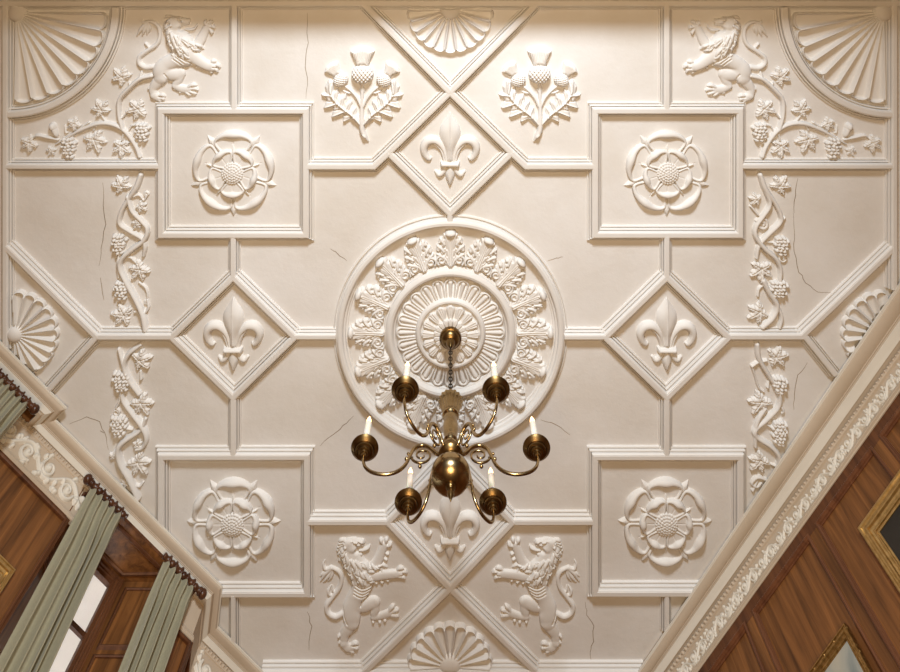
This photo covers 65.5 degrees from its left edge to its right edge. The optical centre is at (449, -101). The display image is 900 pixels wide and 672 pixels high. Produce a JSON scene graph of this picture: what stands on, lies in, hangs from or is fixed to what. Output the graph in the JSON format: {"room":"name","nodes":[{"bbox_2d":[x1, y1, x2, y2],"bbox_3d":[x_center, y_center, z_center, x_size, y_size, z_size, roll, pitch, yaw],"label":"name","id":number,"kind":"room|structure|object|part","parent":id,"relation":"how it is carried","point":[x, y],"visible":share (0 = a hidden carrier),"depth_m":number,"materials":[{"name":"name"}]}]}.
{"room":"historic interior","nodes":[
{"label":"historic interior","id":0,"kind":"room"},
{"bbox_2d":[0,383,192,671],"bbox_3d":[-3.402,4.194,2.050,0.522,7.100,7.840,-45,-90,0],"label":"wall","id":1,"kind":"structure","parent":0,"point":[29,519],"depth_m":4.96,"materials":[{"name":"brown wood"}]},
{"bbox_2d":[0,554,15,593],"bbox_3d":[-3.046,4.330,4.372,0.408,0.584,0.041,45,-90,0],"label":"picture frame","id":2,"kind":"object","parent":1,"relation":"attached to","point":[7,570],"visible":1,"depth_m":4.62,"materials":[{"name":"gold wood"}]},
{"bbox_2d":[1,0,14,348],"bbox_3d":[-3.529,2.083,5.574,0.101,0.058,2.973,0,-90,0],"label":"trim","id":3,"kind":"structure","parent":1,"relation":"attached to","point":[7,25],"depth_m":5.57,"materials":[{"name":"paint"}]},
{"bbox_2d":[0,372,39,414],"bbox_3d":[-3.624,3.498,5.336,1.261,0.067,0.160,45,-90,0],"label":"curtain rod","id":4,"kind":"object","parent":1,"relation":"attached to","point":[34,408],"visible":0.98,"depth_m":5.32,"materials":[{"name":"brown wood"}]},
{"bbox_2d":[0,368,30,438],"bbox_3d":[-3.336,3.718,1.975,0.120,6.789,0.379,-43,-90,0],"label":"curtain","id":5,"kind":"object","parent":4,"relation":"hanging from","point":[11,408],"visible":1,"depth_m":5.22,"materials":[{"name":"green fabric"}]},
{"bbox_3d":[-3.142,4.263,5.158,0.024,0.036,0.848,-45,-90,0],"label":"rail","id":6,"kind":"part","parent":1,"relation":"part of","materials":[{"name":"brown wood"}]},
{"bbox_3d":[-3.119,4.274,4.052,0.880,2.264,0.033,45,-90,0],"label":"panel moulding","id":7,"kind":"part","parent":1,"relation":"part of","materials":[{"name":"brown wood"}]},
{"bbox_2d":[0,487,182,671],"bbox_3d":[-2.589,5.077,3.306,0.414,4.373,1.106,-45,-90,0],"label":"window","id":8,"kind":"structure","parent":1,"relation":"in","point":[98,637],"depth_m":5.19,"materials":[{"name":"brown wood"}]},
{"bbox_3d":[-2.857,4.768,4.536,0.019,0.806,0.360,7,-90,0],"label":"panel moulding","id":9,"kind":"part","parent":8,"relation":"part of","materials":[{"name":"brown wood"}]},
{"bbox_3d":[-2.857,4.768,5.192,0.019,0.454,0.360,7,-90,0],"label":"panel moulding","id":10,"kind":"part","parent":8,"relation":"part of","materials":[{"name":"brown wood"}]},
{"bbox_3d":[-2.756,5.177,3.300,0.005,4.232,0.352,-45,-90,0],"label":"pane","id":11,"kind":"part","parent":8,"relation":"part of","materials":[{"name":"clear glass"}]},
{"bbox_3d":[-2.739,5.164,3.300,0.080,4.360,0.485,-45,-90,0],"label":"frame","id":12,"kind":"part","parent":8,"relation":"part of","materials":[{"name":"brown wood"}]},
{"bbox_3d":[-2.308,5.316,4.536,0.419,0.806,0.019,1,-90,0],"label":"panel moulding","id":13,"kind":"part","parent":8,"relation":"part of","materials":[{"name":"brown wood"}]},
{"bbox_3d":[-2.308,5.316,5.192,0.419,0.454,0.019,1,-90,0],"label":"panel moulding","id":14,"kind":"part","parent":8,"relation":"part of","materials":[{"name":"brown wood"}]},
{"bbox_3d":[-2.582,5.061,5.458,0.270,0.020,0.862,-45,-90,0],"label":"soffit moulding","id":15,"kind":"part","parent":8,"relation":"part of","materials":[{"name":"brown wood"}]},
{"bbox_3d":[-2.409,4.983,5.478,0.026,0.029,0.984,-45,-90,0],"label":"head moulding","id":16,"kind":"part","parent":8,"relation":"part of","materials":[{"name":"brown wood"}]},
{"bbox_2d":[81,474,128,520],"bbox_3d":[-2.683,4.625,5.384,0.152,0.067,0.453,-44,-90,0],"label":"curtain rod","id":17,"kind":"object","parent":1,"relation":"attached to","point":[88,479],"visible":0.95,"depth_m":5.37,"materials":[{"name":"brown wood"}]},
{"bbox_2d":[0,483,123,671],"bbox_3d":[-2.595,4.648,1.999,0.123,6.838,0.420,-40,-90,0],"label":"curtain","id":18,"kind":"object","parent":17,"relation":"hanging from","point":[35,642],"visible":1,"depth_m":4.70,"materials":[{"name":"green fabric"}]},
{"bbox_2d":[0,341,262,671],"bbox_3d":[-3.265,4.063,5.388,0.394,0.424,7.857,-41,-90,0],"label":"trim","id":19,"kind":"structure","parent":1,"relation":"attached to","point":[42,448],"depth_m":5.49,"materials":[{"name":"paint"}]},
{"bbox_2d":[162,552,206,599],"bbox_3d":[-2.074,5.235,5.384,0.453,0.067,0.153,44,-90,0],"label":"curtain rod","id":20,"kind":"object","parent":1,"relation":"attached to","point":[201,592],"visible":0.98,"depth_m":5.37,"materials":[{"name":"brown wood"}]},
{"bbox_2d":[118,555,195,671],"bbox_3d":[-2.062,5.191,1.999,0.114,6.837,0.361,-44,-90,0],"label":"curtain","id":21,"kind":"object","parent":20,"relation":"hanging from","point":[149,649],"visible":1,"depth_m":5.00,"materials":[{"name":"green fabric"}]},
{"bbox_3d":[-1.992,5.415,4.052,0.185,2.264,0.185,0,-90,0],"label":"panel moulding","id":22,"kind":"part","parent":1,"relation":"part of","materials":[{"name":"brown wood"}]},
{"bbox_3d":[-1.930,5.641,4.048,0.033,2.256,0.336,6,-90,0],"label":"panel moulding","id":23,"kind":"part","parent":1,"relation":"part of","materials":[{"name":"brown wood"}]},
{"bbox_2d":[262,660,642,671],"bbox_3d":[0.024,6.136,5.571,3.036,0.058,0.118,0,-90,0],"label":"trim","id":24,"kind":"structure","parent":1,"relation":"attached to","point":[268,665],"depth_m":5.57,"materials":[{"name":"paint"}]},
{"bbox_2d":[0,10,899,667],"bbox_3d":[0.000,1.040,5.640,8.320,0.080,12.320,0,-90,0],"label":"ceiling","id":25,"kind":"structure","parent":0,"point":[66,221],"depth_m":5.60,"materials":[{"name":"paint"}]},
{"bbox_2d":[7,289,60,373],"bbox_3d":[-3.323,3.443,5.568,0.416,0.064,0.660,0,-90,0],"label":"scallop shell","id":26,"kind":"object","parent":25,"relation":"attached to","point":[34,333],"visible":1,"depth_m":5.58,"materials":[{"name":"paint"}]},
{"bbox_2d":[3,240,103,391],"bbox_3d":[-3.319,3.319,5.572,1.098,0.058,0.626,45,-90,0],"label":"trim","id":27,"kind":"structure","parent":25,"relation":"attached to","point":[19,255],"depth_m":5.57,"materials":[{"name":"paint"}]},
{"bbox_2d":[8,6,108,102],"bbox_3d":[-3.127,1.222,5.568,0.801,0.064,0.801,0,-90,0],"label":"scallop shell","id":28,"kind":"object","parent":25,"relation":"attached to","point":[52,49],"visible":1,"depth_m":5.58,"materials":[{"name":"paint"}]},
{"bbox_2d":[7,7,125,120],"bbox_3d":[-2.986,1.370,5.573,1.293,0.058,0.361,-45,-90,0],"label":"trim","id":29,"kind":"structure","parent":25,"relation":"attached to","point":[109,47],"depth_m":5.57,"materials":[{"name":"paint"}]},
{"bbox_2d":[4,158,158,170],"bbox_3d":[-2.917,2.114,5.573,1.224,0.058,0.101,0,-90,0],"label":"trim","id":30,"kind":"structure","parent":25,"relation":"attached to","point":[18,164],"depth_m":5.57,"materials":[{"name":"paint"}]},
{"bbox_2d":[20,65,153,158],"bbox_3d":[-2.896,1.687,5.573,1.034,0.055,0.765,3,-90,0],"label":"vine spray","id":31,"kind":"object","parent":25,"relation":"attached to","point":[142,130],"visible":1,"depth_m":5.57,"materials":[{"name":"paint"}]},
{"bbox_2d":[110,171,150,332],"bbox_3d":[-2.548,2.806,5.573,0.331,0.055,1.281,0,-90,0],"label":"vine","id":32,"kind":"object","parent":25,"relation":"attached to","point":[124,286],"visible":1,"depth_m":5.57,"materials":[{"name":"paint"}]},
{"bbox_2d":[109,341,154,500],"bbox_3d":[-2.536,4.160,5.573,0.352,0.055,1.266,1,-90,0],"label":"vine","id":33,"kind":"object","parent":25,"relation":"attached to","point":[123,380],"visible":1,"depth_m":5.57,"materials":[{"name":"paint"}]},
{"bbox_2d":[97,326,172,340],"bbox_3d":[-2.508,3.466,5.572,0.596,0.058,0.112,0,-90,0],"label":"trim","id":34,"kind":"structure","parent":25,"relation":"attached to","point":[109,333],"depth_m":5.57,"materials":[{"name":"paint"}]},
{"bbox_2d":[136,14,220,101],"bbox_3d":[-2.169,1.266,5.560,0.680,0.081,0.702,0,-90,0],"label":"lion","id":35,"kind":"object","parent":25,"relation":"attached to","point":[185,49],"visible":1,"depth_m":5.57},
{"bbox_2d":[203,297,263,370],"bbox_3d":[-1.730,3.481,5.573,0.441,0.055,0.441,45,-90,0],"label":"fleur de lis","id":36,"kind":"object","parent":25,"relation":"attached to","point":[233,328],"visible":1,"depth_m":5.57,"materials":[{"name":"paint"}]},
{"bbox_2d":[187,477,280,567],"bbox_3d":[-1.729,4.963,5.566,0.700,0.068,0.748,-22,-90,0],"label":"rose","id":37,"kind":"object","parent":25,"relation":"attached to","point":[233,520],"visible":1,"depth_m":5.57,"materials":[{"name":"white paint"}]},
{"bbox_2d":[229,596,239,646],"bbox_3d":[-1.721,5.747,5.572,0.089,0.058,0.461,0,-90,0],"label":"trim","id":38,"kind":"structure","parent":25,"relation":"attached to","point":[234,603],"depth_m":5.57,"materials":[{"name":"paint"}]},
{"bbox_2d":[155,102,313,240],"bbox_3d":[-1.719,2.166,5.571,1.267,0.058,1.104,0,-90,0],"label":"trim","id":39,"kind":"structure","parent":25,"relation":"attached to","point":[164,231],"depth_m":5.57,"materials":[{"name":"paint"}]},
{"bbox_2d":[192,130,276,215],"bbox_3d":[-1.729,2.184,5.567,0.689,0.067,0.696,0,-90,0],"label":"rose","id":40,"kind":"object","parent":25,"relation":"attached to","point":[232,173],"visible":1,"depth_m":5.57,"materials":[{"name":"white paint"}]},
{"bbox_2d":[228,238,240,276],"bbox_3d":[-1.721,2.830,5.573,0.101,0.058,0.318,0,-90,0],"label":"trim","id":41,"kind":"structure","parent":25,"relation":"attached to","point":[234,246],"depth_m":5.57,"materials":[{"name":"paint"}]},
{"bbox_2d":[155,445,314,597],"bbox_3d":[-1.715,4.964,5.574,1.275,0.058,1.207,0,-90,0],"label":"trim","id":42,"kind":"structure","parent":25,"relation":"attached to","point":[164,454],"depth_m":5.57,"materials":[{"name":"paint"}]},
{"bbox_2d":[169,268,300,401],"bbox_3d":[-1.721,3.470,5.574,0.821,0.058,0.801,-44,-90,0],"label":"trim","id":43,"kind":"structure","parent":25,"relation":"attached to","point":[266,305],"depth_m":5.57,"materials":[{"name":"paint"}]},
{"bbox_2d":[228,397,241,455],"bbox_3d":[-1.721,4.181,5.575,0.107,0.058,0.461,0,-90,0],"label":"trim","id":44,"kind":"structure","parent":25,"relation":"attached to","point":[234,407],"depth_m":5.56,"materials":[{"name":"paint"}]},
{"bbox_2d":[229,3,242,108],"bbox_3d":[-1.713,1.244,5.572,0.107,0.058,0.850,0,-90,0],"label":"trim","id":45,"kind":"structure","parent":25,"relation":"attached to","point":[235,14],"depth_m":5.56,"materials":[{"name":"paint"}]},
{"bbox_2d":[294,327,335,340],"bbox_3d":[-1.069,3.466,5.573,0.326,0.058,0.101,0,-90,0],"label":"trim","id":46,"kind":"structure","parent":25,"relation":"attached to","point":[306,333],"depth_m":5.56,"materials":[{"name":"paint"}]},
{"bbox_2d":[306,510,387,525],"bbox_3d":[-0.815,4.936,5.573,0.644,0.058,0.118,0,-90,0],"label":"trim","id":47,"kind":"structure","parent":25,"relation":"attached to","point":[320,517],"depth_m":5.56,"materials":[{"name":"paint"}]},
{"bbox_2d":[307,146,389,171],"bbox_3d":[-0.796,2.069,5.571,0.696,0.058,0.210,0,-90,0],"label":"trim","id":48,"kind":"structure","parent":25,"relation":"attached to","point":[374,163],"depth_m":5.56,"materials":[{"name":"paint"}]},
{"bbox_2d":[321,46,402,141],"bbox_3d":[-0.702,1.518,5.553,0.686,0.094,0.646,33,-90,0],"label":"thistle","id":49,"kind":"object","parent":25,"relation":"attached to","point":[362,73],"visible":1,"depth_m":5.57,"materials":[{"name":"white paint"}]},
{"bbox_3d":[-0.701,1.685,5.577,0.325,0.047,0.497,0,-90,0],"label":"stem","id":50,"kind":"part","parent":49,"relation":"part of","materials":[{"name":"paint"}]},
{"bbox_2d":[320,536,407,653],"bbox_3d":[-0.683,5.498,5.570,0.743,0.062,0.886,-24,-90,0],"label":"lion","id":51,"kind":"object","parent":25,"relation":"attached to","point":[362,573],"visible":1,"depth_m":5.58},
{"bbox_2d":[358,583,449,671],"bbox_3d":[-0.346,5.798,5.572,0.967,0.058,0.118,-44,-90,0],"label":"trim","id":52,"kind":"structure","parent":25,"relation":"attached to","point":[438,594],"depth_m":5.57,"materials":[{"name":"paint"}]},
{"bbox_2d":[359,2,452,93],"bbox_3d":[-0.350,1.168,5.572,0.118,0.058,1.000,-44,-90,0],"label":"trim","id":53,"kind":"structure","parent":25,"relation":"attached to","point":[377,17],"depth_m":5.57,"materials":[{"name":"paint"}]},
{"bbox_2d":[0,0,899,9],"bbox_3d":[0.000,0.819,5.572,7.551,0.058,0.118,0,-90,0],"label":"trim","id":54,"kind":"structure","parent":25,"relation":"attached to","point":[29,4],"depth_m":5.55,"materials":[{"name":"paint"}]},
{"bbox_2d":[379,89,520,216],"bbox_3d":[0.000,2.007,5.574,0.817,0.058,0.804,-45,-90,0],"label":"trim","id":55,"kind":"structure","parent":25,"relation":"attached to","point":[445,206],"depth_m":5.57,"materials":[{"name":"paint"}]},
{"bbox_2d":[383,456,516,594],"bbox_3d":[0.000,4.940,5.572,0.838,0.058,0.878,-44,-90,0],"label":"trim","id":56,"kind":"structure","parent":25,"relation":"attached to","point":[449,580],"depth_m":5.57,"materials":[{"name":"paint"}]},
{"bbox_2d":[407,620,492,671],"bbox_3d":[0.000,5.939,5.568,0.686,0.064,0.352,0,-90,0],"label":"scallop shell","id":57,"kind":"object","parent":25,"relation":"attached to","point":[449,645],"visible":1,"depth_m":5.57,"materials":[{"name":"paint"}]},
{"bbox_2d":[406,8,493,52],"bbox_3d":[0.002,1.043,5.568,0.702,0.064,0.361,0,-90,0],"label":"scallop shell","id":58,"kind":"object","parent":25,"relation":"attached to","point":[449,30],"visible":1,"depth_m":5.58,"materials":[{"name":"paint"}]},
{"bbox_2d":[420,112,479,184],"bbox_3d":[0.000,2.001,5.573,0.441,0.055,0.441,45,-90,0],"label":"fleur de lis","id":59,"kind":"object","parent":25,"relation":"attached to","point":[449,143],"visible":1,"depth_m":5.57,"materials":[{"name":"paint"}]},
{"bbox_2d":[420,496,479,560],"bbox_3d":[0.000,5.000,5.573,0.441,0.055,0.441,45,-90,0],"label":"fleur de lis","id":60,"kind":"object","parent":25,"relation":"attached to","point":[449,518],"visible":0.97,"depth_m":5.57,"materials":[{"name":"paint"}]},
{"bbox_2d":[445,213,454,221],"bbox_3d":[0.000,2.528,5.574,0.101,0.058,0.095,0,-90,0],"label":"trim","id":61,"kind":"structure","parent":25,"relation":"attached to","point":[449,216],"depth_m":5.54,"materials":[{"name":"paint"}]},
{"bbox_2d":[333,214,567,448],"bbox_3d":[0.004,3.446,5.562,1.917,0.083,1.917,0,-90,0],"label":"ceiling medallion","id":62,"kind":"object","parent":25,"relation":"attached to","point":[434,299],"visible":0.86,"depth_m":5.56,"materials":[{"name":"paint"}]},
{"bbox_2d":[351,326,549,523],"bbox_3d":[0.004,3.434,4.776,1.254,1.536,0.880,0,-90,0],"label":"chandelier","id":63,"kind":"object","parent":62,"relation":"hanging from","point":[450,475],"visible":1,"depth_m":4.37,"materials":[{"name":"gold metal"}]},
{"bbox_2d":[364,416,371,433],"bbox_3d":[-0.536,3.446,4.562,0.046,0.222,0.046,0,-90,0],"label":"candle","id":64,"kind":"object","parent":63,"relation":"on","point":[367,430],"visible":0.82,"depth_m":4.55,"materials":[{"name":"beige wax"}]},
{"bbox_3d":[-0.289,3.446,4.313,0.511,0.245,0.024,0,-90,0],"label":"arm","id":65,"kind":"part","parent":63,"relation":"part of","materials":[{"name":"gold metal"}]},
{"bbox_2d":[403,362,410,375],"bbox_3d":[-0.282,3.081,4.562,0.046,0.222,0.046,0,-90,0],"label":"candle","id":66,"kind":"object","parent":63,"relation":"on","point":[406,372],"visible":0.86,"depth_m":4.56,"materials":[{"name":"beige wax"}]},
{"bbox_2d":[406,467,412,487],"bbox_3d":[-0.262,3.787,4.562,0.046,0.222,0.046,0,-90,0],"label":"candle","id":67,"kind":"object","parent":63,"relation":"on","point":[409,482],"visible":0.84,"depth_m":4.55,"materials":[{"name":"beige wax"}]},
{"bbox_3d":[-0.139,3.632,4.313,0.024,0.245,0.412,38,-90,0],"label":"arm","id":68,"kind":"part","parent":63,"relation":"part of","materials":[{"name":"gold metal"}]},
{"bbox_3d":[-0.150,3.247,4.313,0.024,0.245,0.442,-38,-90,0],"label":"arm","id":69,"kind":"part","parent":63,"relation":"part of","materials":[{"name":"gold metal"}]},
{"bbox_3d":[0.004,3.446,4.536,0.115,0.336,0.115,0,-90,0],"label":"stem","id":70,"kind":"part","parent":63,"relation":"part of","materials":[{"name":"gold metal"}]},
{"bbox_3d":[0.158,3.247,4.313,0.025,0.246,0.442,38,-90,0],"label":"arm","id":71,"kind":"part","parent":63,"relation":"part of","materials":[{"name":"gold metal"}]},
{"bbox_3d":[0.147,3.632,4.313,0.025,0.246,0.413,-38,-90,0],"label":"arm","id":72,"kind":"part","parent":63,"relation":"part of","materials":[{"name":"gold metal"}]},
{"bbox_2d":[488,467,494,487],"bbox_3d":[0.270,3.787,4.562,0.046,0.222,0.046,0,-90,0],"label":"candle","id":73,"kind":"object","parent":63,"relation":"on","point":[491,479],"visible":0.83,"depth_m":4.55,"materials":[{"name":"beige wax"}]},
{"bbox_2d":[491,361,497,375],"bbox_3d":[0.290,3.081,4.562,0.046,0.222,0.046,0,-90,0],"label":"candle","id":74,"kind":"object","parent":63,"relation":"on","point":[494,371],"visible":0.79,"depth_m":4.56,"materials":[{"name":"beige wax"}]},
{"bbox_3d":[0.297,3.446,4.313,0.511,0.245,0.024,0,-90,0],"label":"arm","id":75,"kind":"part","parent":63,"relation":"part of","materials":[{"name":"gold metal"}]},
{"bbox_2d":[529,416,537,434],"bbox_3d":[0.544,3.446,4.562,0.046,0.222,0.046,0,-90,0],"label":"candle","id":76,"kind":"object","parent":63,"relation":"on","point":[533,428],"visible":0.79,"depth_m":4.56,"materials":[{"name":"beige wax"}]},
{"bbox_2d":[449,5,540,93],"bbox_3d":[0.350,1.168,5.574,0.118,0.058,1.000,44,-90,0],"label":"trim","id":77,"kind":"structure","parent":25,"relation":"attached to","point":[522,17],"depth_m":5.57,"materials":[{"name":"paint"}]},
{"bbox_2d":[450,583,541,671],"bbox_3d":[0.346,5.798,5.574,0.967,0.058,0.118,44,-90,0],"label":"trim","id":78,"kind":"structure","parent":25,"relation":"attached to","point":[461,594],"depth_m":5.57,"materials":[{"name":"paint"}]},
{"bbox_2d":[492,536,579,653],"bbox_3d":[0.679,5.498,5.570,0.743,0.062,0.886,24,-90,0],"label":"lion","id":79,"kind":"object","parent":25,"relation":"attached to","point":[536,574],"visible":1,"depth_m":5.58},
{"bbox_2d":[499,46,580,141],"bbox_3d":[0.718,1.518,5.553,0.686,0.094,0.646,-33,-90,0],"label":"thistle","id":80,"kind":"object","parent":25,"relation":"attached to","point":[539,73],"visible":1,"depth_m":5.57,"materials":[{"name":"white paint"}]},
{"bbox_3d":[0.717,1.685,5.577,0.325,0.047,0.497,0,-90,0],"label":"stem","id":81,"kind":"part","parent":80,"relation":"part of","materials":[{"name":"paint"}]},
{"bbox_2d":[511,146,593,171],"bbox_3d":[0.800,2.069,5.573,0.704,0.058,0.210,0,-90,0],"label":"trim","id":82,"kind":"structure","parent":25,"relation":"attached to","point":[525,163],"depth_m":5.57,"materials":[{"name":"paint"}]},
{"bbox_2d":[512,510,592,525],"bbox_3d":[0.823,4.936,5.575,0.660,0.058,0.118,0,-90,0],"label":"trim","id":83,"kind":"structure","parent":25,"relation":"attached to","point":[523,517],"depth_m":5.57,"materials":[{"name":"paint"}]},
{"bbox_2d":[564,327,605,340],"bbox_3d":[1.069,3.466,5.571,0.326,0.058,0.101,0,-90,0],"label":"trim","id":84,"kind":"structure","parent":25,"relation":"attached to","point":[573,333],"depth_m":5.56,"materials":[{"name":"paint"}]},
{"bbox_2d":[618,476,711,566],"bbox_3d":[1.718,4.960,5.566,0.700,0.068,0.748,-38,-90,0],"label":"rose","id":85,"kind":"object","parent":25,"relation":"attached to","point":[667,526],"visible":1,"depth_m":5.57,"materials":[{"name":"white paint"}]},
{"bbox_2d":[599,269,730,401],"bbox_3d":[1.721,3.470,5.572,0.821,0.058,0.801,44,-90,0],"label":"trim","id":86,"kind":"structure","parent":25,"relation":"attached to","point":[657,282],"depth_m":5.57,"materials":[{"name":"paint"}]},
{"bbox_2d":[658,5,671,108],"bbox_3d":[1.721,1.244,5.574,0.107,0.058,0.850,0,-90,0],"label":"trim","id":87,"kind":"structure","parent":25,"relation":"attached to","point":[665,15],"depth_m":5.56,"materials":[{"name":"paint"}]},
{"bbox_2d":[658,397,671,455],"bbox_3d":[1.721,4.181,5.573,0.107,0.058,0.461,0,-90,0],"label":"trim","id":88,"kind":"structure","parent":25,"relation":"attached to","point":[665,407],"depth_m":5.56,"materials":[{"name":"paint"}]},
{"bbox_2d":[659,237,671,276],"bbox_3d":[1.721,2.830,5.571,0.101,0.058,0.318,0,-90,0],"label":"trim","id":89,"kind":"structure","parent":25,"relation":"attached to","point":[665,245],"depth_m":5.57,"materials":[{"name":"paint"}]},
{"bbox_2d":[660,597,670,631],"bbox_3d":[1.721,5.667,5.574,0.089,0.058,0.302,0,-90,0],"label":"trim","id":90,"kind":"structure","parent":25,"relation":"attached to","point":[665,602],"depth_m":5.57,"materials":[{"name":"paint"}]},
{"bbox_2d":[587,102,745,240],"bbox_3d":[1.727,2.166,5.573,1.267,0.058,1.104,0,-90,0],"label":"trim","id":91,"kind":"structure","parent":25,"relation":"attached to","point":[736,231],"depth_m":5.57,"materials":[{"name":"paint"}]},
{"bbox_2d":[624,130,708,215],"bbox_3d":[1.730,2.185,5.567,0.689,0.067,0.696,0,-90,0],"label":"rose","id":92,"kind":"object","parent":25,"relation":"attached to","point":[668,171],"visible":1,"depth_m":5.57,"materials":[{"name":"white paint"}]},
{"bbox_2d":[636,297,696,370],"bbox_3d":[1.730,3.481,5.573,0.441,0.055,0.441,45,-90,0],"label":"fleur de lis","id":93,"kind":"object","parent":25,"relation":"attached to","point":[666,328],"visible":1,"depth_m":5.57,"materials":[{"name":"paint"}]},
{"bbox_2d":[587,445,745,596],"bbox_3d":[1.729,4.960,5.572,1.271,0.058,1.199,0,-90,0],"label":"trim","id":94,"kind":"structure","parent":25,"relation":"attached to","point":[596,587],"depth_m":5.56,"materials":[{"name":"paint"}]},
{"bbox_2d":[683,15,767,102],"bbox_3d":[2.201,1.270,5.560,0.680,0.081,0.702,0,-90,0],"label":"lion","id":95,"kind":"object","parent":25,"relation":"attached to","point":[718,51],"visible":1,"depth_m":5.57},
{"bbox_2d":[727,326,803,340],"bbox_3d":[2.508,3.466,5.574,0.596,0.058,0.112,0,-90,0],"label":"trim","id":96,"kind":"structure","parent":25,"relation":"attached to","point":[738,333],"depth_m":5.57,"materials":[{"name":"paint"}]},
{"bbox_2d":[747,341,788,491],"bbox_3d":[2.538,4.122,5.573,0.334,0.055,1.208,0,-90,0],"label":"vine","id":97,"kind":"object","parent":25,"relation":"attached to","point":[760,403],"visible":1,"depth_m":5.57,"materials":[{"name":"paint"}]},
{"bbox_3d":[2.536,4.024,5.580,0.277,0.041,1.011,0,-90,0],"label":"stem","id":98,"kind":"part","parent":97,"relation":"part of","materials":[{"name":"paint"}]},
{"bbox_2d":[746,171,790,329],"bbox_3d":[2.542,2.798,5.573,0.368,0.055,1.266,0,-90,0],"label":"vine","id":99,"kind":"object","parent":25,"relation":"attached to","point":[777,288],"visible":1,"depth_m":5.57,"materials":[{"name":"paint"}]},
{"bbox_2d":[750,66,880,158],"bbox_3d":[2.911,1.691,5.573,1.066,0.055,0.752,0,-90,0],"label":"vine spray","id":100,"kind":"object","parent":25,"relation":"attached to","point":[759,130],"visible":1,"depth_m":5.57,"materials":[{"name":"paint"}]},
{"bbox_2d":[742,158,892,170],"bbox_3d":[2.917,2.114,5.574,1.208,0.058,0.101,0,-90,0],"label":"trim","id":101,"kind":"structure","parent":25,"relation":"attached to","point":[751,164],"depth_m":5.57,"materials":[{"name":"paint"}]},
{"bbox_2d":[774,7,892,120],"bbox_3d":[2.986,1.370,5.574,0.361,0.058,1.293,-45,-90,0],"label":"trim","id":102,"kind":"structure","parent":25,"relation":"attached to","point":[790,47],"depth_m":5.57,"materials":[{"name":"paint"}]},
{"bbox_2d":[791,6,891,102],"bbox_3d":[3.128,1.222,5.568,0.803,0.064,0.801,0,-90,0],"label":"scallop shell","id":103,"kind":"object","parent":25,"relation":"attached to","point":[847,49],"visible":1,"depth_m":5.58,"materials":[{"name":"paint"}]},
{"bbox_2d":[794,241,892,376],"bbox_3d":[3.255,3.264,5.573,1.091,0.058,0.467,-44,-90,0],"label":"trim","id":104,"kind":"structure","parent":25,"relation":"attached to","point":[883,252],"depth_m":5.57,"materials":[{"name":"paint"}]},
{"bbox_2d":[840,289,887,355],"bbox_3d":[3.255,3.336,5.573,0.217,0.056,0.595,36,-90,0],"label":"scallop shell","id":105,"kind":"object","parent":25,"relation":"attached to","point":[858,316],"visible":1,"depth_m":5.58,"materials":[{"name":"paint"}]},
{"bbox_2d":[884,0,897,290],"bbox_3d":[3.525,1.844,5.571,0.101,0.058,2.496,0,-90,0],"label":"trim","id":106,"kind":"structure","parent":25,"relation":"attached to","point":[891,26],"depth_m":5.57,"materials":[{"name":"paint"}]},
{"bbox_2d":[698,393,899,671],"bbox_3d":[2.720,4.749,2.050,0.207,7.100,5.720,36,-90,0],"label":"wall","id":107,"kind":"structure","parent":0,"point":[829,577],"depth_m":4.96,"materials":[{"name":"brown wood"}]},
{"bbox_3d":[1.979,5.630,4.068,0.035,2.226,0.714,36,-90,0],"label":"panel moulding","id":108,"kind":"part","parent":107,"relation":"part of","materials":[{"name":"brown wood"}]},
{"bbox_2d":[638,282,899,671],"bbox_3d":[2.555,4.654,5.424,0.314,0.352,5.680,36,-90,0],"label":"trim","id":109,"kind":"structure","parent":107,"relation":"attached to","point":[867,384],"depth_m":5.47,"materials":[{"name":"paint"}]},
{"bbox_3d":[2.447,4.981,4.068,0.035,2.226,0.714,36,-90,0],"label":"panel moulding","id":110,"kind":"part","parent":107,"relation":"part of","materials":[{"name":"brown wood"}]},
{"bbox_2d":[809,623,873,671],"bbox_3d":[2.451,4.939,4.272,0.040,0.637,0.499,36,-90,0],"label":"painting","id":111,"kind":"object","parent":107,"relation":"attached to","point":[843,653],"visible":1,"depth_m":4.51,"materials":[{"name":"metal"}]},
{"bbox_3d":[2.915,4.332,4.068,0.035,2.226,0.714,36,-90,0],"label":"panel moulding","id":112,"kind":"part","parent":107,"relation":"part of","materials":[{"name":"brown wood"}]},
{"bbox_2d":[857,470,899,592],"bbox_3d":[3.123,3.999,4.276,0.049,1.192,0.944,36,-90,0],"label":"painting","id":113,"kind":"object","parent":107,"relation":"attached to","point":[880,528],"visible":1,"depth_m":4.75,"materials":[{"name":"metal"}]},
{"bbox_3d":[3.383,3.683,4.068,0.035,2.226,0.714,36,-90,0],"label":"panel moulding","id":114,"kind":"part","parent":107,"relation":"part of","materials":[{"name":"brown wood"}]}
]}

